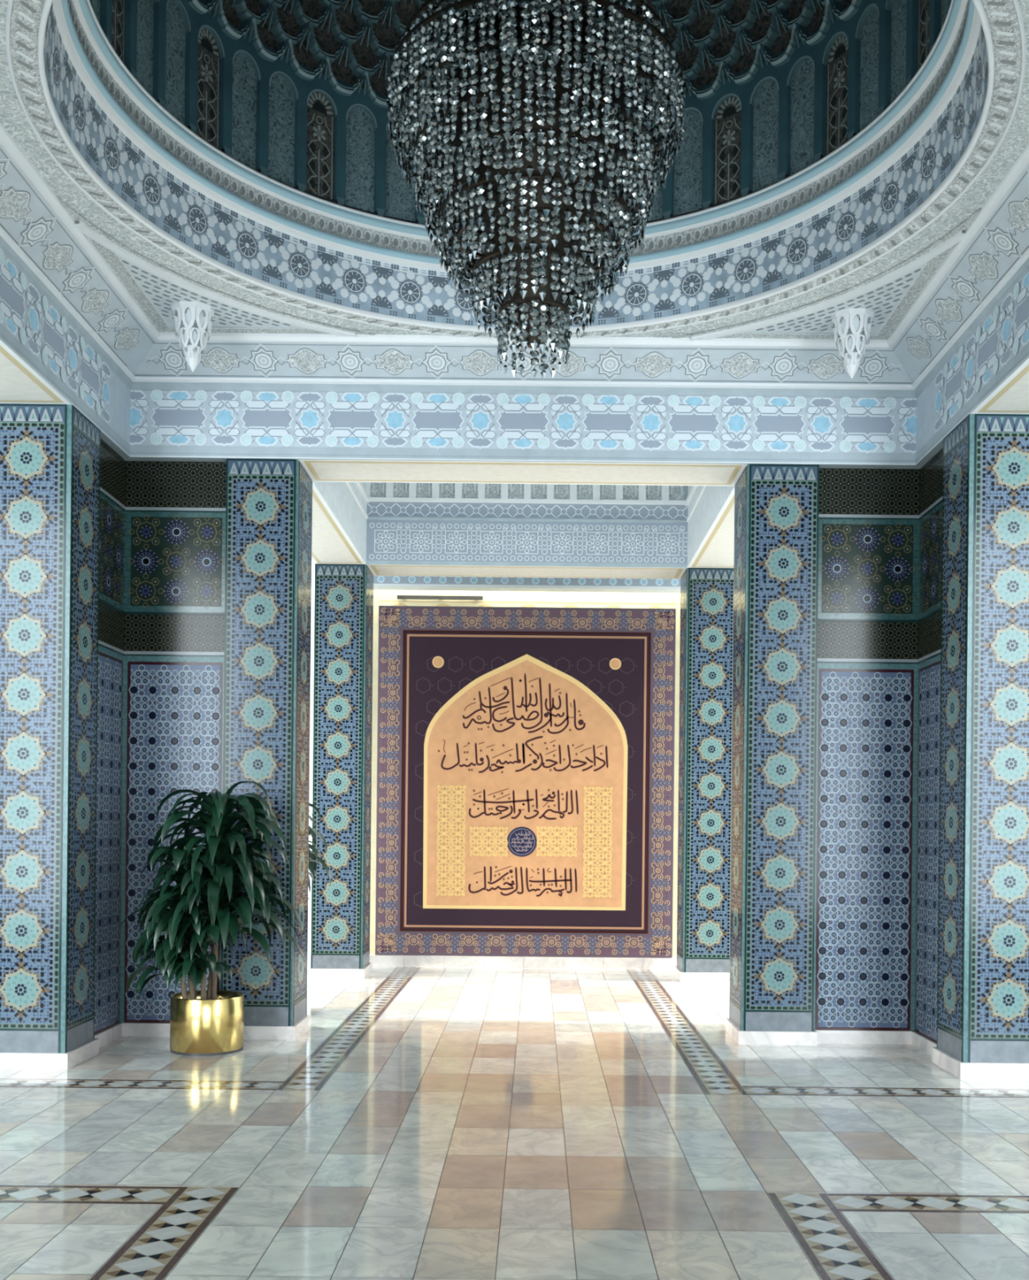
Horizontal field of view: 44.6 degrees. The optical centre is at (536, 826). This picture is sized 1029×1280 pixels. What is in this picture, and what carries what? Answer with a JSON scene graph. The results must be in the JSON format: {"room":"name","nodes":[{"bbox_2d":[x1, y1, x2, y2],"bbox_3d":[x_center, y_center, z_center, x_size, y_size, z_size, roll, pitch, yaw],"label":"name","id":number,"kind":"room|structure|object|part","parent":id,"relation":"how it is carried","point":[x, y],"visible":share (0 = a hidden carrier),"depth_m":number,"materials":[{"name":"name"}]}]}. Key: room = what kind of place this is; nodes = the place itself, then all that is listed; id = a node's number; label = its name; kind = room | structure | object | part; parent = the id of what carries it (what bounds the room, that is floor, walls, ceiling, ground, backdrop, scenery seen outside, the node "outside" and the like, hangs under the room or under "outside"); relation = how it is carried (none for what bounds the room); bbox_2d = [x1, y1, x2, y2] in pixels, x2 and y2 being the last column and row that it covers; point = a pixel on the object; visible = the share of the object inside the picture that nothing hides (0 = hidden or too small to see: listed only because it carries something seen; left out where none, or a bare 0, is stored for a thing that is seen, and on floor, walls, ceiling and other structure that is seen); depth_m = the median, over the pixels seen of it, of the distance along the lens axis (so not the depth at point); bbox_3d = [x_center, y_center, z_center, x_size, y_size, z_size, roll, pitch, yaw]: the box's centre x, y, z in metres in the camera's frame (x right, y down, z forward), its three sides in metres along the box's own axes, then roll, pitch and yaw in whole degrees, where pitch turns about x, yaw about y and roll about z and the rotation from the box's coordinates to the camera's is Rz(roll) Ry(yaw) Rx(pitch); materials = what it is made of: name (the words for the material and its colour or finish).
{"room":"mosque","nodes":[
{"label":"mosque","id":0,"kind":"room"},
{"bbox_2d":[94,438,125,1034],"bbox_3d":[-3.245,-0.569,8.750,0.508,4.170,0.700,1,0,0],"label":"wall","id":1,"kind":"structure","parent":0,"point":[111,651],"depth_m":8.81,"materials":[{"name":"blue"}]},
{"bbox_2d":[0,339,129,457],"bbox_3d":[-3.203,-3.067,6.047,0.580,0.832,5.906,1,0,0],"label":"trim","id":2,"kind":"structure","parent":1,"relation":"on","point":[20,384],"depth_m":7.57,"materials":[{"name":"grey paint"}]},
{"bbox_2d":[0,122,159,456],"bbox_3d":[-2.764,-3.039,6.347,0.300,0.780,5.306,1,0,0],"label":"beam","id":3,"kind":"structure","parent":1,"relation":"attached to","point":[64,311],"depth_m":7.50,"materials":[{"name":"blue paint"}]},
{"bbox_3d":[-3.001,0.076,8.750,0.006,2.695,0.700,1,0,0],"label":"lattice tile panel","id":4,"kind":"part","parent":1,"relation":"part of","materials":[{"name":"grey ceramic"}]},
{"bbox_3d":[-2.980,-1.929,8.750,0.006,0.775,0.700,1,0,0],"label":"rosette tile panel","id":5,"kind":"part","parent":1,"relation":"part of","materials":[{"name":"teal tile"}]},
{"bbox_2d":[129,332,915,465],"bbox_3d":[-0.094,-3.011,8.850,5.786,0.780,0.300,1,0,0],"label":"beam","id":6,"kind":"structure","parent":1,"relation":"attached to","point":[248,395],"depth_m":8.99,"materials":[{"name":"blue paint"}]},
{"bbox_2d":[120,461,226,1022],"bbox_3d":[-4.280,-0.945,9.336,4.070,4.900,0.488,1,0,0],"label":"wall","id":7,"kind":"structure","parent":0,"point":[175,531],"depth_m":9.10,"materials":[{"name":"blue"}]},
{"bbox_2d":[93,1022,169,1047],"bbox_3d":[-2.646,1.475,8.760,0.750,0.095,0.680,1,0,0],"label":"baseboard","id":8,"kind":"structure","parent":7,"relation":"attached to","point":[115,1032],"depth_m":9.07,"materials":[{"name":"stone"}]},
{"bbox_3d":[-2.631,0.080,9.095,0.750,2.695,0.006,1,0,0],"label":"lattice tile panel","id":9,"kind":"part","parent":7,"relation":"part of","materials":[{"name":"grey ceramic"}]},
{"bbox_3d":[-2.610,-1.925,9.095,0.750,0.775,0.006,1,0,0],"label":"rosette tile panel","id":10,"kind":"part","parent":7,"relation":"part of","materials":[{"name":"tile"}]},
{"bbox_2d":[311,481,369,564],"bbox_3d":[-1.949,-3.254,11.116,0.545,1.232,3.028,1,0,0],"label":"trim","id":11,"kind":"structure","parent":7,"relation":"attached to","point":[340,516],"depth_m":11.58,"materials":[{"name":"paint"}]},
{"bbox_2d":[0,955,1028,1279],"bbox_3d":[-0.141,1.550,6.634,13.390,0.003,16.452,1,0,0],"label":"floor","id":12,"kind":"structure","parent":0,"point":[490,1123],"depth_m":6.07,"materials":[{"name":"stone"}]},
{"bbox_2d":[0,403,100,1068],"bbox_3d":[-3.219,-0.569,8.140,0.610,4.170,0.570,1,0,0],"label":"tiled pillar","id":13,"kind":"structure","parent":12,"relation":"on","point":[50,454],"depth_m":7.88,"materials":[{"name":"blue tile"}]},
{"bbox_3d":[-3.219,-0.616,7.876,0.500,4.075,0.006,1,0,0],"label":"star panel","id":14,"kind":"part","parent":13,"relation":"part of","materials":[{"name":"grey tile"}]},
{"bbox_3d":[-3.240,1.469,8.140,0.610,0.095,0.570,1,0,0],"label":"skirting","id":15,"kind":"part","parent":13,"relation":"part of","materials":[{"name":"stone"}]},
{"bbox_3d":[-2.935,-0.613,8.140,0.006,4.075,0.500,1,0,0],"label":"star panel","id":16,"kind":"part","parent":13,"relation":"part of","materials":[{"name":"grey tile"}]},
{"bbox_2d":[0,1185,238,1279],"bbox_3d":[-3.898,1.508,1.735,5.265,0.001,7.200,1,0,0],"label":"trim","id":17,"kind":"structure","parent":12,"relation":"on","point":[151,1253],"depth_m":4.99,"materials":[{"name":"tile"}]},
{"bbox_2d":[169,990,244,1056],"bbox_3d":[-2.249,1.339,8.575,0.490,0.375,0.490,1,0,0],"label":"pot","id":18,"kind":"object","parent":12,"relation":"on","point":[211,1022],"depth_m":8.37,"materials":[{"name":"gold metal"}]},
{"bbox_2d":[0,966,419,1090],"bbox_3d":[-3.898,1.508,10.499,5.265,0.001,6.402,1,0,0],"label":"trim","id":19,"kind":"structure","parent":12,"relation":"on","point":[314,1072],"depth_m":7.86,"materials":[{"name":"brown stone"}]},
{"bbox_2d":[115,781,304,1056],"bbox_3d":[-2.199,0.608,8.493,1.252,1.838,0.954,1,0,0],"label":"dracaena","id":20,"kind":"object","parent":12,"relation":"on","point":[203,1022],"visible":1,"depth_m":8.37,"materials":[{"name":"green plant"}]},
{"bbox_3d":[-2.439,0.890,8.281,0.579,0.492,0.344,1,0,0],"label":"crown","id":21,"kind":"part","parent":20,"relation":"part of","materials":[{"name":"green plant"}]},
{"bbox_3d":[-2.373,0.476,8.518,0.741,0.687,0.759,1,0,44],"label":"crown","id":22,"kind":"part","parent":20,"relation":"part of","materials":[{"name":"green plant"}]},
{"bbox_3d":[-2.366,0.660,8.423,0.610,0.553,0.596,1,0,-32],"label":"crown","id":23,"kind":"part","parent":20,"relation":"part of","materials":[{"name":"green plant"}]},
{"bbox_3d":[-2.269,0.807,8.265,0.537,0.525,0.382,1,0,0],"label":"crown","id":24,"kind":"part","parent":20,"relation":"part of","materials":[{"name":"green plant"}]},
{"bbox_3d":[-2.134,0.308,8.493,1.131,1.235,0.954,1,0,0],"label":"crown","id":25,"kind":"part","parent":20,"relation":"part of","materials":[{"name":"green plant"}]},
{"bbox_3d":[-2.131,0.335,8.549,0.863,0.900,0.814,1,0,0],"label":"crown","id":26,"kind":"part","parent":20,"relation":"part of","materials":[{"name":"green plant"}]},
{"bbox_2d":[221,458,312,1039],"bbox_3d":[-1.992,-0.556,9.310,0.565,4.170,0.630,1,0,0],"label":"tiled pillar","id":27,"kind":"structure","parent":12,"relation":"on","point":[268,519],"depth_m":9.02,"materials":[{"name":"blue tile"}]},
{"bbox_3d":[-2.013,1.482,9.310,0.565,0.095,0.630,1,0,0],"label":"skirting","id":28,"kind":"part","parent":27,"relation":"part of","materials":[{"name":"stone"}]},
{"bbox_3d":[-1.730,-0.601,9.310,0.006,4.075,0.500,1,0,0],"label":"star panel","id":29,"kind":"part","parent":27,"relation":"part of","materials":[{"name":"grey tile"}]},
{"bbox_2d":[307,803,334,901],"bbox_3d":[-2.090,0.662,10.313,0.855,1.732,0.906,1,0,0],"label":"dracaena","id":30,"kind":"object","parent":12,"relation":"on","point":[312,860],"visible":0.07,"depth_m":10.34,"materials":[{"name":"green plant"}]},
{"bbox_3d":[-2.163,0.450,10.268,0.706,0.549,0.727,1,0,0],"label":"crown","id":31,"kind":"part","parent":30,"relation":"part of","materials":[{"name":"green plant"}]},
{"bbox_2d":[307,564,373,978],"bbox_3d":[-1.992,-0.556,12.915,0.565,4.170,0.620,1,0,0],"label":"tiled pillar","id":32,"kind":"structure","parent":12,"relation":"on","point":[343,593],"depth_m":12.63,"materials":[{"name":"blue tile"}]},
{"bbox_3d":[-2.013,1.482,12.915,0.565,0.095,0.620,1,0,0],"label":"skirting","id":33,"kind":"part","parent":32,"relation":"part of","materials":[{"name":"stone"}]},
{"bbox_3d":[-1.730,-0.601,12.915,0.006,4.075,0.500,1,0,0],"label":"star panel","id":34,"kind":"part","parent":32,"relation":"part of","materials":[{"name":"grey tile"}]},
{"bbox_2d":[365,482,687,578],"bbox_3d":[-0.091,-3.235,12.893,4.260,1.232,0.615,1,0,0],"label":"beam","id":35,"kind":"structure","parent":32,"relation":"on","point":[467,530],"depth_m":12.63,"materials":[{"name":"paint"}]},
{"bbox_2d":[369,953,676,969],"bbox_3d":[-0.141,1.490,13.835,3.478,0.118,0.230,1,0,0],"label":"trim","id":36,"kind":"structure","parent":12,"relation":"on","point":[429,961],"depth_m":13.72,"materials":[{"name":"stone"}]},
{"bbox_2d":[374,605,675,958],"bbox_3d":[-0.120,-0.489,13.771,3.260,3.835,0.037,1,0,0],"label":"calligraphy panel","id":37,"kind":"object","parent":36,"relation":"on","point":[526,755],"visible":1,"depth_m":13.77,"materials":[{"name":"brown fabric"}]},
{"bbox_3d":[-0.120,-0.490,13.764,2.236,2.803,0.001,1,0,0],"label":"arch panel","id":38,"kind":"part","parent":37,"relation":"part of","materials":[{"name":"brown fabric"}]},
{"bbox_2d":[673,567,733,982],"bbox_3d":[1.753,-0.517,12.915,0.565,4.170,0.620,1,0,0],"label":"tiled pillar","id":39,"kind":"structure","parent":12,"relation":"on","point":[706,594],"depth_m":12.63,"materials":[{"name":"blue tile"}]},
{"bbox_3d":[1.492,-0.567,12.915,0.006,4.075,0.500,1,0,0],"label":"star panel","id":40,"kind":"part","parent":39,"relation":"part of","materials":[{"name":"grey tile"}]},
{"bbox_3d":[1.732,1.521,12.915,0.565,0.095,0.620,1,0,0],"label":"skirting","id":41,"kind":"part","parent":39,"relation":"part of","materials":[{"name":"stone"}]},
{"bbox_2d":[724,464,818,1045],"bbox_3d":[1.753,-0.517,9.310,0.565,4.170,0.630,1,0,0],"label":"tiled pillar","id":42,"kind":"structure","parent":12,"relation":"on","point":[776,506],"depth_m":9.02,"materials":[{"name":"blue tile"}]},
{"bbox_3d":[1.492,-0.567,9.310,0.006,4.075,0.500,1,0,0],"label":"star panel","id":43,"kind":"part","parent":42,"relation":"part of","materials":[{"name":"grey tile"}]},
{"bbox_3d":[1.732,1.521,9.310,0.565,0.095,0.630,1,0,0],"label":"skirting","id":44,"kind":"part","parent":42,"relation":"part of","materials":[{"name":"stone"}]},
{"bbox_2d":[626,968,1028,1097],"bbox_3d":[3.616,1.586,10.499,5.265,0.001,6.402,1,0,0],"label":"trim","id":45,"kind":"structure","parent":12,"relation":"on","point":[711,1074],"depth_m":7.86,"materials":[{"name":"brown stone"}]},
{"bbox_2d":[767,1192,1028,1279],"bbox_3d":[3.616,1.586,1.735,5.265,0.001,7.200,1,0,0],"label":"trim","id":46,"kind":"structure","parent":12,"relation":"on","point":[836,1251],"depth_m":5.09,"materials":[{"name":"tile"}]},
{"bbox_2d":[931,413,1028,1079],"bbox_3d":[2.980,-0.504,8.140,0.610,4.170,0.570,1,0,0],"label":"tiled pillar","id":47,"kind":"structure","parent":12,"relation":"on","point":[982,1006],"depth_m":7.88,"materials":[{"name":"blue tile"}]},
{"bbox_3d":[2.697,-0.554,8.140,0.006,4.075,0.500,1,0,0],"label":"star panel","id":48,"kind":"part","parent":47,"relation":"part of","materials":[{"name":"grey tile"}]},
{"bbox_3d":[2.959,1.533,8.140,0.610,0.095,0.570,1,0,0],"label":"skirting","id":49,"kind":"part","parent":47,"relation":"part of","materials":[{"name":"stone"}]},
{"bbox_3d":[2.981,-0.551,7.876,0.500,4.075,0.006,1,0,0],"label":"star panel","id":50,"kind":"part","parent":47,"relation":"part of","materials":[{"name":"blue tile"}]},
{"bbox_2d":[0,0,1028,340],"bbox_3d":[-0.097,-2.701,7.275,12.400,8.500,15.350,1,0,0],"label":"ceiling","id":51,"kind":"structure","parent":0,"point":[237,158],"depth_m":7.71,"materials":[{"name":"grey paint"}]},
{"bbox_3d":[-2.223,-4.431,6.347,0.042,0.805,0.279,1,0,0],"label":"arched panel","id":52,"kind":"part","parent":51,"relation":"part of","materials":[{"name":"teal paint"}]},
{"bbox_3d":[-2.205,-4.431,6.627,0.042,0.805,0.279,1,0,8],"label":"arched panel","id":53,"kind":"part","parent":51,"relation":"part of","materials":[{"name":"teal paint"}]},
{"bbox_3d":[-2.150,-4.430,6.902,0.042,0.805,0.279,1,0,15],"label":"arched panel","id":54,"kind":"part","parent":51,"relation":"part of","materials":[{"name":"teal"}]},
{"bbox_3d":[-2.060,-4.429,7.168,0.042,0.805,0.279,1,0,23],"label":"arched panel","id":55,"kind":"part","parent":51,"relation":"part of","materials":[{"name":"teal paint"}]},
{"bbox_2d":[172,301,213,371],"bbox_3d":[-2.272,-3.216,8.300,0.256,0.415,0.256,1,0,0],"label":"pendant","id":56,"kind":"object","parent":51,"relation":"hanging from","point":[196,317],"visible":1,"depth_m":8.23,"materials":[{"name":"white"}]},
{"bbox_3d":[-1.936,-4.428,7.419,0.042,0.805,0.279,1,0,30],"label":"arched panel","id":57,"kind":"part","parent":51,"relation":"part of","materials":[{"name":"teal paint"}]},
{"bbox_3d":[-1.780,-4.426,7.652,0.042,0.805,0.279,1,0,37],"label":"arched panel","id":58,"kind":"part","parent":51,"relation":"part of","materials":[{"name":"teal"}]},
{"bbox_3d":[-1.595,-4.424,7.863,0.279,0.805,0.042,1,0,-45],"label":"arched panel","id":59,"kind":"part","parent":51,"relation":"part of","materials":[{"name":"teal paint"}]},
{"bbox_3d":[-1.384,-4.422,8.048,0.279,0.805,0.042,1,0,-37],"label":"arched panel","id":60,"kind":"part","parent":51,"relation":"part of","materials":[{"name":"teal"}]},
{"bbox_3d":[-1.151,-4.420,8.204,0.279,0.805,0.042,1,0,-30],"label":"arched panel","id":61,"kind":"part","parent":51,"relation":"part of","materials":[{"name":"teal paint"}]},
{"bbox_3d":[-0.900,-4.417,8.328,0.279,0.805,0.042,1,0,-22],"label":"arched panel","id":62,"kind":"part","parent":51,"relation":"part of","materials":[{"name":"teal paint"}]},
{"bbox_3d":[-0.634,-4.414,8.418,0.279,0.805,0.042,1,0,-15],"label":"arched panel","id":63,"kind":"part","parent":51,"relation":"part of","materials":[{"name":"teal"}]},
{"bbox_2d":[373,575,679,592],"bbox_3d":[-0.090,-3.026,14.308,4.267,0.650,0.223,1,0,0],"label":"trim","id":64,"kind":"structure","parent":51,"relation":"attached to","point":[380,582],"depth_m":14.20,"materials":[{"name":"paint"}]},
{"bbox_2d":[386,0,684,379],"bbox_3d":[0.012,-4.534,6.350,1.491,4.433,1.486,1,0,0],"label":"crystal chandelier","id":65,"kind":"object","parent":51,"relation":"hanging from","point":[535,107],"visible":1,"depth_m":5.96,"materials":[{"name":"clear glass"}]},
{"bbox_3d":[0.008,-4.590,6.350,0.360,4.320,0.360,1,0,0],"label":"hanging rod","id":66,"kind":"part","parent":65,"relation":"part of","materials":[{"name":"clear glass"}]},
{"bbox_3d":[0.476,-4.403,8.418,0.279,0.805,0.042,1,0,15],"label":"arched panel","id":67,"kind":"part","parent":51,"relation":"part of","materials":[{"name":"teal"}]},
{"bbox_3d":[0.741,-4.400,8.328,0.279,0.805,0.042,1,0,22],"label":"arched panel","id":68,"kind":"part","parent":51,"relation":"part of","materials":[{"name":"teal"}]},
{"bbox_3d":[0.993,-4.397,8.204,0.279,0.805,0.042,1,0,30],"label":"arched panel","id":69,"kind":"part","parent":51,"relation":"part of","materials":[{"name":"teal paint"}]},
{"bbox_3d":[1.226,-4.395,8.048,0.279,0.805,0.042,1,0,37],"label":"arched panel","id":70,"kind":"part","parent":51,"relation":"part of","materials":[{"name":"teal"}]},
{"bbox_3d":[1.437,-4.393,7.863,0.279,0.805,0.042,1,0,45],"label":"arched panel","id":71,"kind":"part","parent":51,"relation":"part of","materials":[{"name":"teal paint"}]},
{"bbox_3d":[1.622,-4.391,7.652,0.042,0.805,0.279,1,0,-37],"label":"arched panel","id":72,"kind":"part","parent":51,"relation":"part of","materials":[{"name":"teal"}]},
{"bbox_3d":[1.778,-4.389,7.419,0.042,0.805,0.279,1,0,-30],"label":"arched panel","id":73,"kind":"part","parent":51,"relation":"part of","materials":[{"name":"teal paint"}]},
{"bbox_2d":[831,308,872,378],"bbox_3d":[2.088,-3.171,8.300,0.256,0.415,0.256,1,0,0],"label":"pendant","id":74,"kind":"object","parent":51,"relation":"hanging from","point":[848,323],"visible":1,"depth_m":8.23,"materials":[{"name":"white"}]},
{"bbox_3d":[1.902,-4.388,7.168,0.042,0.805,0.279,1,0,-23],"label":"arched panel","id":75,"kind":"part","parent":51,"relation":"part of","materials":[{"name":"teal paint"}]},
{"bbox_3d":[1.992,-4.387,6.902,0.042,0.805,0.279,1,0,-15],"label":"arched panel","id":76,"kind":"part","parent":51,"relation":"part of","materials":[{"name":"teal paint"}]},
{"bbox_3d":[2.047,-4.386,6.627,0.042,0.805,0.279,1,0,-8],"label":"arched panel","id":77,"kind":"part","parent":51,"relation":"part of","materials":[{"name":"teal paint"}]},
{"bbox_3d":[2.065,-4.386,6.347,0.042,0.805,0.279,1,0,0],"label":"arched panel","id":78,"kind":"part","parent":51,"relation":"part of","materials":[{"name":"teal paint"}]},
{"bbox_2d":[369,590,679,956],"bbox_3d":[-0.116,-0.901,14.834,4.260,4.900,0.232,1,0,0],"label":"wall","id":79,"kind":"structure","parent":0,"point":[380,597],"depth_m":14.72,"materials":[{"name":"beige paint"}]},
{"bbox_2d":[396,595,482,599],"bbox_3d":[-1.127,-2.677,14.690,1.000,0.040,0.060,1,0,0],"label":"air vent","id":80,"kind":"object","parent":79,"relation":"attached to","point":[398,597],"visible":1,"depth_m":14.66,"materials":[{"name":"grey metal"}]},
{"bbox_2d":[813,467,919,1031],"bbox_3d":[4.049,-0.858,9.336,4.070,4.900,0.488,1,0,0],"label":"wall","id":81,"kind":"structure","parent":0,"point":[868,521],"depth_m":9.10,"materials":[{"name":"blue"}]},
{"bbox_2d":[122,457,923,486],"bbox_3d":[-0.093,-3.035,9.300,6.800,0.832,0.599,1,0,0],"label":"trim","id":82,"kind":"structure","parent":81,"relation":"on","point":[335,470],"depth_m":9.25,"materials":[{"name":"grey paint"}]},
{"bbox_2d":[684,485,734,568],"bbox_3d":[1.766,-3.216,11.116,0.545,1.232,3.028,1,0,0],"label":"trim","id":83,"kind":"structure","parent":81,"relation":"attached to","point":[709,519],"depth_m":11.54,"materials":[{"name":"paint"}]},
{"bbox_3d":[2.379,0.132,9.095,0.750,2.695,0.006,1,0,0],"label":"lattice tile panel","id":84,"kind":"part","parent":81,"relation":"part of","materials":[{"name":"blue tile"}]},
{"bbox_3d":[2.400,-1.873,9.095,0.750,0.775,0.006,1,0,0],"label":"rosette tile panel","id":85,"kind":"part","parent":81,"relation":"part of","materials":[{"name":"tile"}]},
{"bbox_2d":[814,1030,936,1056],"bbox_3d":[2.364,1.527,8.760,0.750,0.095,0.680,1,0,0],"label":"baseboard","id":86,"kind":"structure","parent":81,"relation":"attached to","point":[924,1044],"depth_m":9.07,"materials":[{"name":"stone"}]},
{"bbox_2d":[913,447,942,1043],"bbox_3d":[3.006,-0.504,8.750,0.508,4.170,0.700,1,0,0],"label":"wall","id":87,"kind":"structure","parent":0,"point":[930,517],"depth_m":8.82,"materials":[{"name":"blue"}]},
{"bbox_3d":[2.749,0.136,8.750,0.006,2.695,0.700,1,0,0],"label":"lattice tile panel","id":88,"kind":"part","parent":87,"relation":"part of","materials":[{"name":"blue tile"}]},
{"bbox_3d":[2.770,-1.869,8.750,0.006,0.775,0.700,1,0,0],"label":"rosette tile panel","id":89,"kind":"part","parent":87,"relation":"part of","materials":[{"name":"blue tile"}]},
{"bbox_2d":[886,142,1028,465],"bbox_3d":[2.576,-2.983,6.347,0.300,0.780,5.306,1,0,0],"label":"trim","id":90,"kind":"structure","parent":87,"relation":"attached to","point":[966,332],"depth_m":7.60,"materials":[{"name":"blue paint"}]},
{"bbox_2d":[915,357,1028,465],"bbox_3d":[3.016,-3.003,6.047,0.580,0.832,5.906,1,0,0],"label":"trim","id":91,"kind":"structure","parent":87,"relation":"on","point":[1011,396],"depth_m":7.61,"materials":[{"name":"grey paint"}]}
]}

